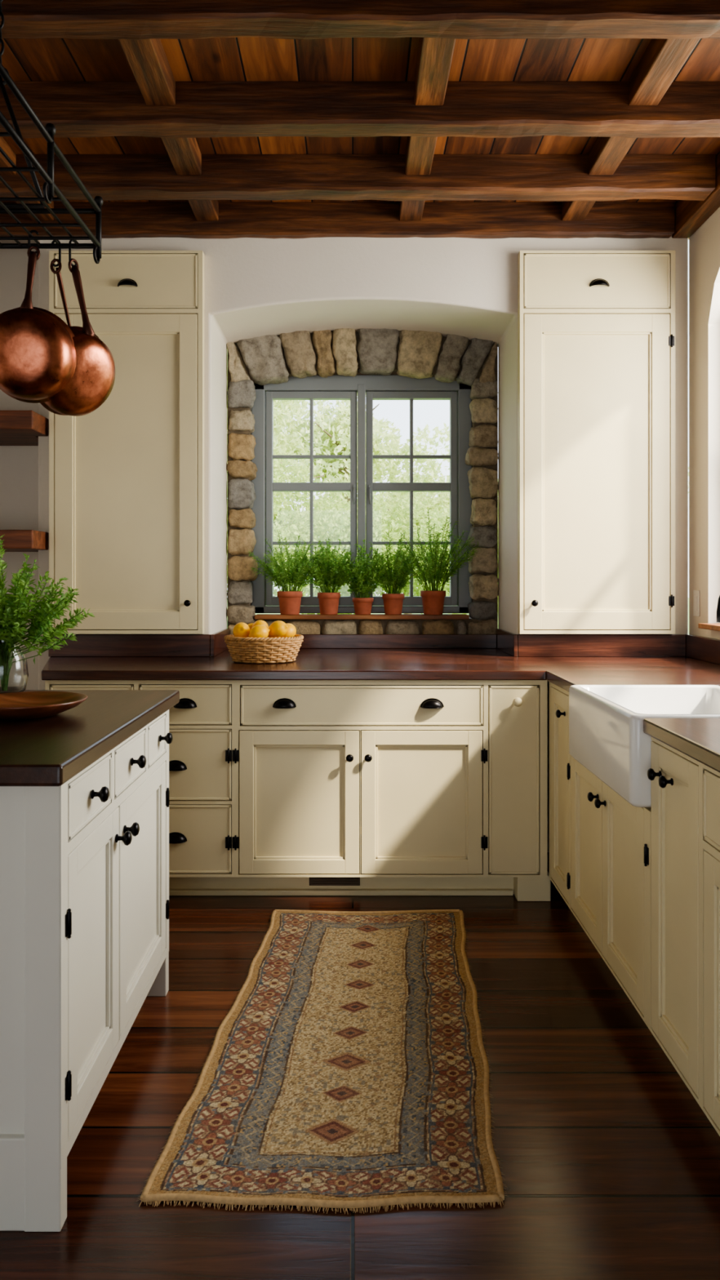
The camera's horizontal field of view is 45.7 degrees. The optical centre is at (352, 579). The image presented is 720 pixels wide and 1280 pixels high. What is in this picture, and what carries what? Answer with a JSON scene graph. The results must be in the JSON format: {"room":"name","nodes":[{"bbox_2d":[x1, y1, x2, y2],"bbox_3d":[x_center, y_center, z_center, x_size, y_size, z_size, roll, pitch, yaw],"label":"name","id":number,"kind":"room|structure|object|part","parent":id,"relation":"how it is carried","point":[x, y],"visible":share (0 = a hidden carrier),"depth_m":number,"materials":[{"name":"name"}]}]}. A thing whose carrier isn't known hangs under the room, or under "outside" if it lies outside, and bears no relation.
{"room":"kitchen","nodes":[
{"label":"kitchen","id":0,"kind":"room"},
{"bbox_2d":[0,240,38,689],"bbox_3d":[-2.101,-0.235,4.475,1.198,3.070,0.250,0,0,0],"label":"wall","id":1,"kind":"structure","parent":0,"point":[19,464],"depth_m":4.35,"materials":[{"name":"paint"}]},
{"bbox_2d":[0,410,48,445],"bbox_3d":[-1.948,-0.723,4.098,1.005,0.085,0.495,0,0,0],"label":"wall shelf","id":2,"kind":"object","parent":1,"relation":"attached to","point":[17,428],"visible":0.96,"depth_m":3.92,"materials":[{"name":"brown wood"}]},
{"bbox_3d":[-1.980,-0.723,4.192,0.940,0.083,0.305,0,0,0],"label":"shelf","id":3,"kind":"part","parent":2,"relation":"part of","materials":[{"name":"brown wood"}]},
{"bbox_2d":[0,529,48,551],"bbox_3d":[-1.948,-0.182,4.098,1.005,0.085,0.495,0,0,0],"label":"wall shelf","id":4,"kind":"object","parent":1,"relation":"attached to","point":[15,540],"visible":0.96,"depth_m":3.85,"materials":[{"name":"brown wood"}]},
{"bbox_3d":[-1.980,-0.182,4.192,0.940,0.083,0.305,0,0,0],"label":"shelf","id":5,"kind":"part","parent":4,"relation":"part of","materials":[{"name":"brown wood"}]},
{"bbox_2d":[277,591,302,614],"bbox_3d":[-0.337,0.125,4.581,0.136,0.125,0.136,0,0,0],"label":"terracotta pot","id":6,"kind":"object","parent":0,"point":[289,601],"depth_m":4.53,"materials":[{"name":"orange ceramic"}]},
{"bbox_2d":[317,592,340,614],"bbox_3d":[-0.128,0.129,4.587,0.124,0.118,0.124,0,0,0],"label":"terracotta pot","id":7,"kind":"object","parent":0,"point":[328,602],"depth_m":4.54,"materials":[{"name":"orange ceramic"}]},
{"bbox_2d":[0,852,719,1279],"bbox_3d":[-0.475,1.330,1.300,4.450,0.060,7.000,0,0,0],"label":"floor","id":8,"kind":"structure","parent":0,"point":[609,1162],"depth_m":1.94,"materials":[{"name":"brown wood"}]},
{"bbox_2d":[0,689,179,1231],"bbox_3d":[-0.996,0.830,2.223,0.907,0.940,1.135,0,0,0],"label":"kitchen island","id":9,"kind":"object","parent":8,"relation":"on","point":[85,792],"visible":1,"depth_m":1.78,"materials":[{"name":"paint"}]},
{"bbox_3d":[-0.993,0.853,1.712,0.695,0.895,0.020,0,0,0],"label":"panel","id":10,"kind":"part","parent":9,"relation":"part of","materials":[{"name":"paint"}]},
{"bbox_2d":[0,691,87,719],"bbox_3d":[-0.865,0.338,2.260,0.312,0.044,0.312,0,0,0],"label":"wooden dish","id":11,"kind":"object","parent":9,"relation":"on","point":[24,705],"visible":1,"depth_m":2.32,"materials":[{"name":"brown wood"}]},
{"bbox_3d":[-0.618,0.850,1.720,0.074,0.900,0.041,0,0,0],"label":"leg","id":12,"kind":"part","parent":9,"relation":"part of","materials":[{"name":"paint"}]},
{"bbox_2d":[0,534,94,693],"bbox_3d":[-1.075,0.109,2.674,0.526,0.500,0.389,0,0,0],"label":"potted plant","id":13,"kind":"object","parent":9,"relation":"on","point":[14,673],"visible":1,"depth_m":2.61,"materials":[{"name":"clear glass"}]},
{"bbox_3d":[-0.593,0.790,2.200,0.023,0.770,1.000,0,0,0],"label":"frame","id":14,"kind":"part","parent":9,"relation":"part of","materials":[{"name":"paint"}]},
{"bbox_3d":[-0.618,0.850,2.679,0.074,0.900,0.041,0,0,0],"label":"leg","id":15,"kind":"part","parent":9,"relation":"part of","materials":[{"name":"paint"}]},
{"bbox_2d":[44,680,551,901],"bbox_3d":[-0.220,0.853,3.729,2.040,0.895,0.652,0,0,0],"label":"base cabinet","id":16,"kind":"object","parent":8,"relation":"on","point":[277,787],"visible":0.73,"depth_m":3.44,"materials":[{"name":"beige paint"}]},
{"bbox_2d":[309,877,359,885],"bbox_3d":[-0.075,1.238,3.526,0.210,0.053,0.009,0,0,0],"label":"floor vent","id":17,"kind":"object","parent":16,"relation":"attached to","point":[313,881],"depth_m":3.53,"materials":[{"name":"brown metal"}]},
{"bbox_3d":[0.660,0.490,3.423,0.037,0.037,0.040,0,0,0],"label":"painted knob","id":18,"kind":"part","parent":16,"relation":"part of","materials":[{"name":"beige paint"}]},
{"bbox_2d":[138,909,506,1213],"bbox_3d":[-0.001,1.292,2.553,0.784,0.017,1.639,0,0,4],"label":"area rug","id":19,"kind":"object","parent":8,"relation":"on","point":[348,1066],"visible":1,"depth_m":2.20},
{"bbox_2d":[549,681,719,1136],"bbox_3d":[1.163,0.853,2.030,0.813,0.895,2.820,0,0,0],"label":"base cabinet","id":20,"kind":"object","parent":8,"relation":"on","point":[642,884],"visible":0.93,"depth_m":2.21,"materials":[{"name":"beige paint"}]},
{"bbox_2d":[41,648,719,772],"bbox_3d":[0.080,0.385,2.579,3.036,0.040,3.958,0,0,0],"label":"countertop","id":21,"kind":"structure","parent":20,"relation":"on","point":[699,739],"depth_m":3.43,"materials":[{"name":"brown wood"}]},
{"bbox_2d":[223,619,303,663],"bbox_3d":[-0.395,0.272,3.800,0.354,0.182,0.302,0,0,-3],"label":"wicker basket","id":22,"kind":"object","parent":21,"relation":"on","point":[257,642],"visible":1,"depth_m":3.71,"materials":[{"name":"beige wicker"}]},
{"bbox_2d":[215,648,512,656],"bbox_3d":[0.053,0.385,4.308,1.427,0.040,0.500,0,0,0],"label":"countertop","id":23,"kind":"structure","parent":21,"relation":"on","point":[303,651],"depth_m":4.26,"materials":[{"name":"brown wood"}]},
{"bbox_2d":[568,684,719,807],"bbox_3d":[1.001,0.485,2.608,0.518,0.246,0.680,0,0,0],"label":"farmhouse sink","id":24,"kind":"object","parent":21,"relation":"in","point":[607,737],"visible":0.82,"depth_m":2.63,"materials":[{"name":"white ceramic"}]},
{"bbox_2d":[643,718,719,772],"bbox_3d":[1.181,0.385,1.426,0.833,0.040,1.652,0,0,0],"label":"countertop","id":25,"kind":"structure","parent":21,"relation":"on","point":[699,739],"depth_m":2.03,"materials":[{"name":"brown wood"}]},
{"bbox_2d":[716,595,719,622],"bbox_3d":[1.280,0.152,2.636,0.341,0.426,0.133,0,0,0],"label":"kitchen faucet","id":26,"kind":"object","parent":21,"relation":"on","point":[718,601],"visible":1,"depth_m":2.59,"materials":[{"name":"black metal"}]},
{"bbox_2d":[0,36,719,239],"bbox_3d":[-0.475,-1.795,1.300,4.450,0.050,7.000,0,0,0],"label":"ceiling","id":27,"kind":"structure","parent":0,"point":[88,59],"depth_m":2.96,"materials":[{"name":"brown wood"}]},
{"bbox_2d":[0,137,53,220],"bbox_3d":[-1.450,-1.724,1.203,0.104,0.089,5.591,0,0,0],"label":"joist","id":28,"kind":"object","parent":27,"relation":"attached to","point":[4,145],"depth_m":3.52,"materials":[{"name":"brown wood"}]},
{"bbox_2d":[0,0,103,263],"bbox_3d":[-0.953,-1.289,1.836,0.619,0.960,0.751,0,0,0],"label":"pot rack","id":29,"kind":"object","parent":27,"relation":"hanging from","point":[48,131],"visible":1,"depth_m":2.05,"materials":[{"name":"metal"}]},
{"bbox_2d":[0,230,75,403],"bbox_3d":[-0.808,-0.663,2.108,0.235,0.428,0.134,0,0,0],"label":"copper saucepan","id":30,"kind":"object","parent":29,"relation":"hanging from","point":[37,353],"visible":1,"depth_m":2.07,"materials":[{"name":"metal"}]},
{"bbox_3d":[-0.802,-0.737,2.117,0.035,0.202,0.057,0,0,0],"label":"pan handle","id":31,"kind":"part","parent":30,"relation":"part of","materials":[{"name":"orange metal"}]},
{"bbox_2d":[49,240,71,326],"bbox_3d":[-0.759,-0.683,2.298,0.133,0.388,0.187,0,0,-30],"label":"skillet","id":32,"kind":"object","parent":29,"relation":"hanging from","point":[57,272],"visible":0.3,"depth_m":2.23,"materials":[{"name":"metal"}]},
{"bbox_2d":[40,240,115,416],"bbox_3d":[-0.718,-0.653,2.222,0.144,0.447,0.236,0,0,33],"label":"copper saucepan","id":33,"kind":"object","parent":29,"relation":"hanging from","point":[91,383],"visible":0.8,"depth_m":2.19,"materials":[{"name":"metal"}]},
{"bbox_3d":[-0.697,-0.715,2.199,0.067,0.226,0.035,0,0,0],"label":"pan handle","id":34,"kind":"part","parent":33,"relation":"part of","materials":[{"name":"orange metal"}]},
{"bbox_2d":[117,37,218,220],"bbox_3d":[-0.680,-1.724,1.203,0.104,0.089,5.591,0,0,0],"label":"joist","id":35,"kind":"object","parent":27,"relation":"attached to","point":[146,57],"depth_m":2.95,"materials":[{"name":"brown wood"}]},
{"bbox_2d":[0,202,675,238],"bbox_3d":[-0.530,-1.693,4.029,4.080,0.151,0.058,0,0,0],"label":"ceiling beam","id":36,"kind":"structure","parent":27,"relation":"attached to","point":[118,220],"depth_m":4.00,"materials":[{"name":"brown wood"}]},
{"bbox_2d":[0,154,715,200],"bbox_3d":[-0.530,-1.693,3.603,4.080,0.151,0.114,0,0,0],"label":"ceiling beam","id":37,"kind":"structure","parent":27,"relation":"attached to","point":[122,177],"depth_m":3.55,"materials":[{"name":"brown wood"}]},
{"bbox_2d":[0,0,719,39],"bbox_3d":[-0.530,-1.693,2.513,4.080,0.151,0.112,0,0,0],"label":"ceiling beam","id":38,"kind":"structure","parent":27,"relation":"attached to","point":[375,20],"depth_m":2.47,"materials":[{"name":"brown wood"}]},
{"bbox_2d":[0,81,719,137],"bbox_3d":[-0.530,-1.693,3.082,4.080,0.151,0.113,0,0,0],"label":"ceiling beam","id":39,"kind":"structure","parent":27,"relation":"attached to","point":[230,109],"depth_m":3.03,"materials":[{"name":"brown wood"}]},
{"bbox_2d":[399,38,456,220],"bbox_3d":[0.270,-1.724,1.203,0.104,0.089,5.591,0,0,0],"label":"joist","id":40,"kind":"object","parent":27,"relation":"attached to","point":[434,56],"depth_m":2.95,"materials":[{"name":"brown wood"}]},
{"bbox_2d":[561,38,700,220],"bbox_3d":[1.030,-1.724,1.203,0.104,0.089,5.591,0,0,0],"label":"joist","id":41,"kind":"object","parent":27,"relation":"attached to","point":[663,59],"depth_m":2.95,"materials":[{"name":"brown wood"}]},
{"bbox_2d":[671,151,719,238],"bbox_3d":[1.556,-1.694,0.978,0.083,0.149,6.155,0,0,0],"label":"beam","id":42,"kind":"structure","parent":27,"relation":"attached to","point":[690,215],"depth_m":3.83,"materials":[{"name":"brown wood"}]},
{"bbox_2d":[226,328,498,634],"bbox_3d":[0.054,-0.525,4.659,1.466,1.850,0.282,0,0,0],"label":"window surround","id":43,"kind":"structure","parent":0,"point":[412,355],"depth_m":4.55,"materials":[{"name":"beige stone"}]},
{"bbox_2d":[251,374,471,613],"bbox_3d":[0.049,-0.467,4.698,1.207,1.304,0.084,0,0,0],"label":"window","id":44,"kind":"structure","parent":43,"relation":"in","point":[361,384],"depth_m":4.66,"materials":[{"name":"paint"}]},
{"bbox_2d":[265,391,357,605],"bbox_3d":[-0.226,-0.445,4.699,0.501,1.175,0.053,0,0,0],"label":"casement","id":45,"kind":"object","parent":44,"relation":"attached to","point":[271,486],"visible":0.89,"depth_m":4.67,"materials":[{"name":"paint"}]},
{"bbox_2d":[352,484,371,504],"bbox_3d":[0.051,-0.465,4.652,0.099,0.110,0.039,0,0,0],"label":"latches","id":46,"kind":"object","parent":45,"relation":"attached to","point":[353,485],"visible":1,"depth_m":4.66,"materials":[{"name":"paint"}]},
{"bbox_2d":[365,391,457,605],"bbox_3d":[0.323,-0.445,4.699,0.501,1.175,0.053,0,0,0],"label":"casement","id":47,"kind":"object","parent":44,"relation":"attached to","point":[451,486],"visible":0.88,"depth_m":4.67,"materials":[{"name":"paint"}]},
{"bbox_2d":[254,613,469,619],"bbox_3d":[0.049,0.200,4.596,1.141,0.024,0.123,0,0,0],"label":"window sill","id":48,"kind":"structure","parent":43,"relation":"attached to","point":[259,616],"depth_m":4.54,"materials":[{"name":"brown wood"}]},
{"bbox_2d":[248,529,330,614],"bbox_3d":[-0.333,-0.038,4.500,0.456,0.452,0.327,0,0,0],"label":"potted herb","id":49,"kind":"object","parent":48,"relation":"on","point":[290,601],"visible":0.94,"depth_m":4.52,"materials":[{"name":"ceramic"}]},
{"bbox_2d":[294,537,359,614],"bbox_3d":[-0.137,-0.021,4.513,0.362,0.417,0.271,0,0,0],"label":"potted herb","id":50,"kind":"object","parent":48,"relation":"on","point":[328,601],"visible":0.91,"depth_m":4.53,"materials":[{"name":"plant"}]},
{"bbox_2d":[334,538,389,614],"bbox_3d":[0.051,-0.015,4.518,0.296,0.404,0.263,0,0,0],"label":"potted herb","id":51,"kind":"object","parent":48,"relation":"on","point":[365,576],"visible":0.97,"depth_m":4.53,"materials":[{"name":"plant"}]},
{"bbox_2d":[364,531,421,614],"bbox_3d":[0.212,-0.035,4.522,0.323,0.444,0.281,0,0,0],"label":"potted herb","id":52,"kind":"object","parent":48,"relation":"on","point":[393,602],"visible":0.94,"depth_m":4.52,"materials":[{"name":"ceramic"}]},
{"bbox_2d":[388,508,481,614],"bbox_3d":[0.428,-0.095,4.500,0.491,0.564,0.338,0,0,0],"label":"potted herb","id":53,"kind":"object","parent":48,"relation":"on","point":[433,600],"visible":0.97,"depth_m":4.52,"materials":[{"name":"plant"}]},
{"bbox_2d":[352,597,373,614],"bbox_3d":[0.055,0.142,4.592,0.114,0.090,0.114,0,0,0],"label":"terracotta pot","id":54,"kind":"object","parent":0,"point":[362,606],"depth_m":4.55,"materials":[{"name":"orange ceramic"}]},
{"bbox_2d":[38,235,688,852],"bbox_3d":[0.050,-0.235,4.330,3.100,3.070,0.540,0,0,0],"label":"wall","id":55,"kind":"structure","parent":0,"point":[466,286],"depth_m":4.06,"materials":[{"name":"paint"}]},
{"bbox_2d":[48,250,204,634],"bbox_3d":[-1.065,-0.645,4.016,0.720,1.800,0.087,0,0,0],"label":"upper cabinet","id":56,"kind":"object","parent":55,"relation":"attached to","point":[126,475],"visible":0.91,"depth_m":4.02,"materials":[{"name":"beige paint"}]},
{"bbox_2d":[48,628,719,664],"bbox_3d":[0.931,0.312,3.077,2.297,0.105,4.602,0,0,-41],"label":"backsplash","id":57,"kind":"structure","parent":55,"relation":"attached to","point":[699,647],"depth_m":4.04,"materials":[{"name":"brown wood"}]},
{"bbox_2d":[517,250,675,634],"bbox_3d":[1.150,-0.645,4.016,0.730,1.800,0.087,0,0,0],"label":"upper cabinet","id":58,"kind":"object","parent":55,"relation":"attached to","point":[596,329],"visible":1,"depth_m":4.02,"materials":[{"name":"beige paint"}]},
{"bbox_2d":[382,593,404,614],"bbox_3d":[0.218,0.132,4.589,0.120,0.112,0.120,0,0,0],"label":"terracotta pot","id":59,"kind":"object","parent":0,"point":[393,602],"depth_m":4.54,"materials":[{"name":"orange ceramic"}]},
{"bbox_2d":[420,590,445,614],"bbox_3d":[0.432,0.123,4.581,0.136,0.128,0.136,0,0,0],"label":"terracotta pot","id":60,"kind":"object","parent":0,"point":[433,601],"depth_m":4.53,"materials":[{"name":"orange ceramic"}]},
{"bbox_2d":[688,218,719,637],"bbox_3d":[1.670,-0.235,3.950,0.140,3.070,0.220,0,0,0],"label":"wall","id":61,"kind":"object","parent":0,"point":[704,337],"visible":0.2,"depth_m":3.91,"materials":[{"name":"paint"}]},
{"bbox_2d":[693,590,699,616],"bbox_3d":[1.595,0.110,3.962,0.008,0.120,0.065,0,0,0],"label":"wall outlet","id":62,"kind":"object","parent":61,"relation":"attached to","point":[695,593],"visible":1,"depth_m":3.96,"materials":[{"name":"plastic"}]},
{"bbox_2d":[693,595,697,610],"bbox_3d":[1.593,0.110,3.962,0.004,0.070,0.035,0,0,0],"label":"socket","id":63,"kind":"object","parent":62,"relation":"attached to","point":[695,597],"depth_m":3.96,"materials":[{"name":"plastic"}]},
{"bbox_2d":[708,629,719,639],"bbox_3d":[1.670,0.760,3.045,0.140,1.080,1.590,0,0,0],"label":"wall","id":64,"kind":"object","parent":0,"point":[712,633],"visible":0.02,"depth_m":3.77,"materials":[{"name":"paint"}]},
{"bbox_2d":[697,623,719,631],"bbox_3d":[1.640,0.207,3.045,0.180,0.022,1.570,0,0,0],"label":"sill","id":65,"kind":"structure","parent":64,"relation":"on","point":[716,627],"depth_m":3.71,"materials":[{"name":"brown wood"}]},
{"bbox_2d":[708,206,719,324],"bbox_3d":[1.670,-1.460,3.045,0.140,0.620,1.590,0,0,0],"label":"wall","id":66,"kind":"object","parent":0,"point":[714,220],"visible":0.67,"depth_m":3.80,"materials":[{"name":"paint"}]},
{"label":"outside","id":67,"kind":"structure","parent":0,"visible":0},
{"bbox_2d":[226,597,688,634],"bbox_3d":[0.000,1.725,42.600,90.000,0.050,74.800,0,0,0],"label":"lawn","id":68,"kind":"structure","parent":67,"point":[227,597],"depth_m":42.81,"materials":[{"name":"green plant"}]},
{"bbox_2d":[226,458,350,596],"bbox_3d":[-2.283,-0.942,18.576,5.281,3.426,4.638,0,0,-41],"label":"shrub","id":69,"kind":"object","parent":68,"relation":"on","point":[288,530],"visible":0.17,"depth_m":17.96,"materials":[{"name":"green plant"}]},
{"bbox_2d":[226,346,350,525],"bbox_3d":[-3.585,-3.293,26.150,6.544,9.966,8.466,0,0,-20],"label":"tree","id":70,"kind":"object","parent":68,"relation":"on","point":[292,405],"visible":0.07,"depth_m":24.57,"materials":[{"name":"green plant"}]},
{"bbox_2d":[273,400,309,466],"bbox_3d":[-6.374,-4.276,33.732,9.684,11.932,10.043,0,0,0],"label":"tree","id":71,"kind":"object","parent":68,"relation":"on","point":[289,424],"visible":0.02,"depth_m":29.81,"materials":[{"name":"green plant"}]},
{"bbox_2d":[273,479,437,613],"bbox_3d":[-0.221,-0.667,19.842,4.497,3.815,4.626,0,0,29],"label":"shrub","id":72,"kind":"object","parent":68,"relation":"on","point":[379,515],"visible":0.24,"depth_m":18.83,"materials":[{"name":"green plant"}]},
{"bbox_2d":[273,400,449,593],"bbox_3d":[-0.076,-3.178,29.725,6.308,9.736,6.995,0,0,-34],"label":"tree","id":73,"kind":"object","parent":68,"relation":"on","point":[378,464],"visible":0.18,"depth_m":29.01,"materials":[{"name":"green plant"}]},
{"bbox_2d":[316,471,449,613],"bbox_3d":[2.022,-1.254,33.811,6.096,5.887,6.419,0,0,-42],"label":"tree","id":74,"kind":"object","parent":68,"relation":"on","point":[443,501],"visible":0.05,"depth_m":31.75,"materials":[{"name":"green plant"}]},
{"bbox_2d":[349,492,467,613],"bbox_3d":[2.560,-0.527,18.838,4.422,3.023,4.182,0,0,26],"label":"shrub","id":75,"kind":"object","parent":68,"relation":"on","point":[434,517],"visible":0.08,"depth_m":18.33,"materials":[{"name":"green plant"}]},
{"bbox_2d":[387,492,449,596],"bbox_3d":[4.613,-1.374,35.537,6.340,6.128,8.295,0,0,24],"label":"tree","id":76,"kind":"object","parent":68,"relation":"on","point":[439,495],"visible":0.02,"depth_m":32.10,"materials":[{"name":"green plant"}]}
]}

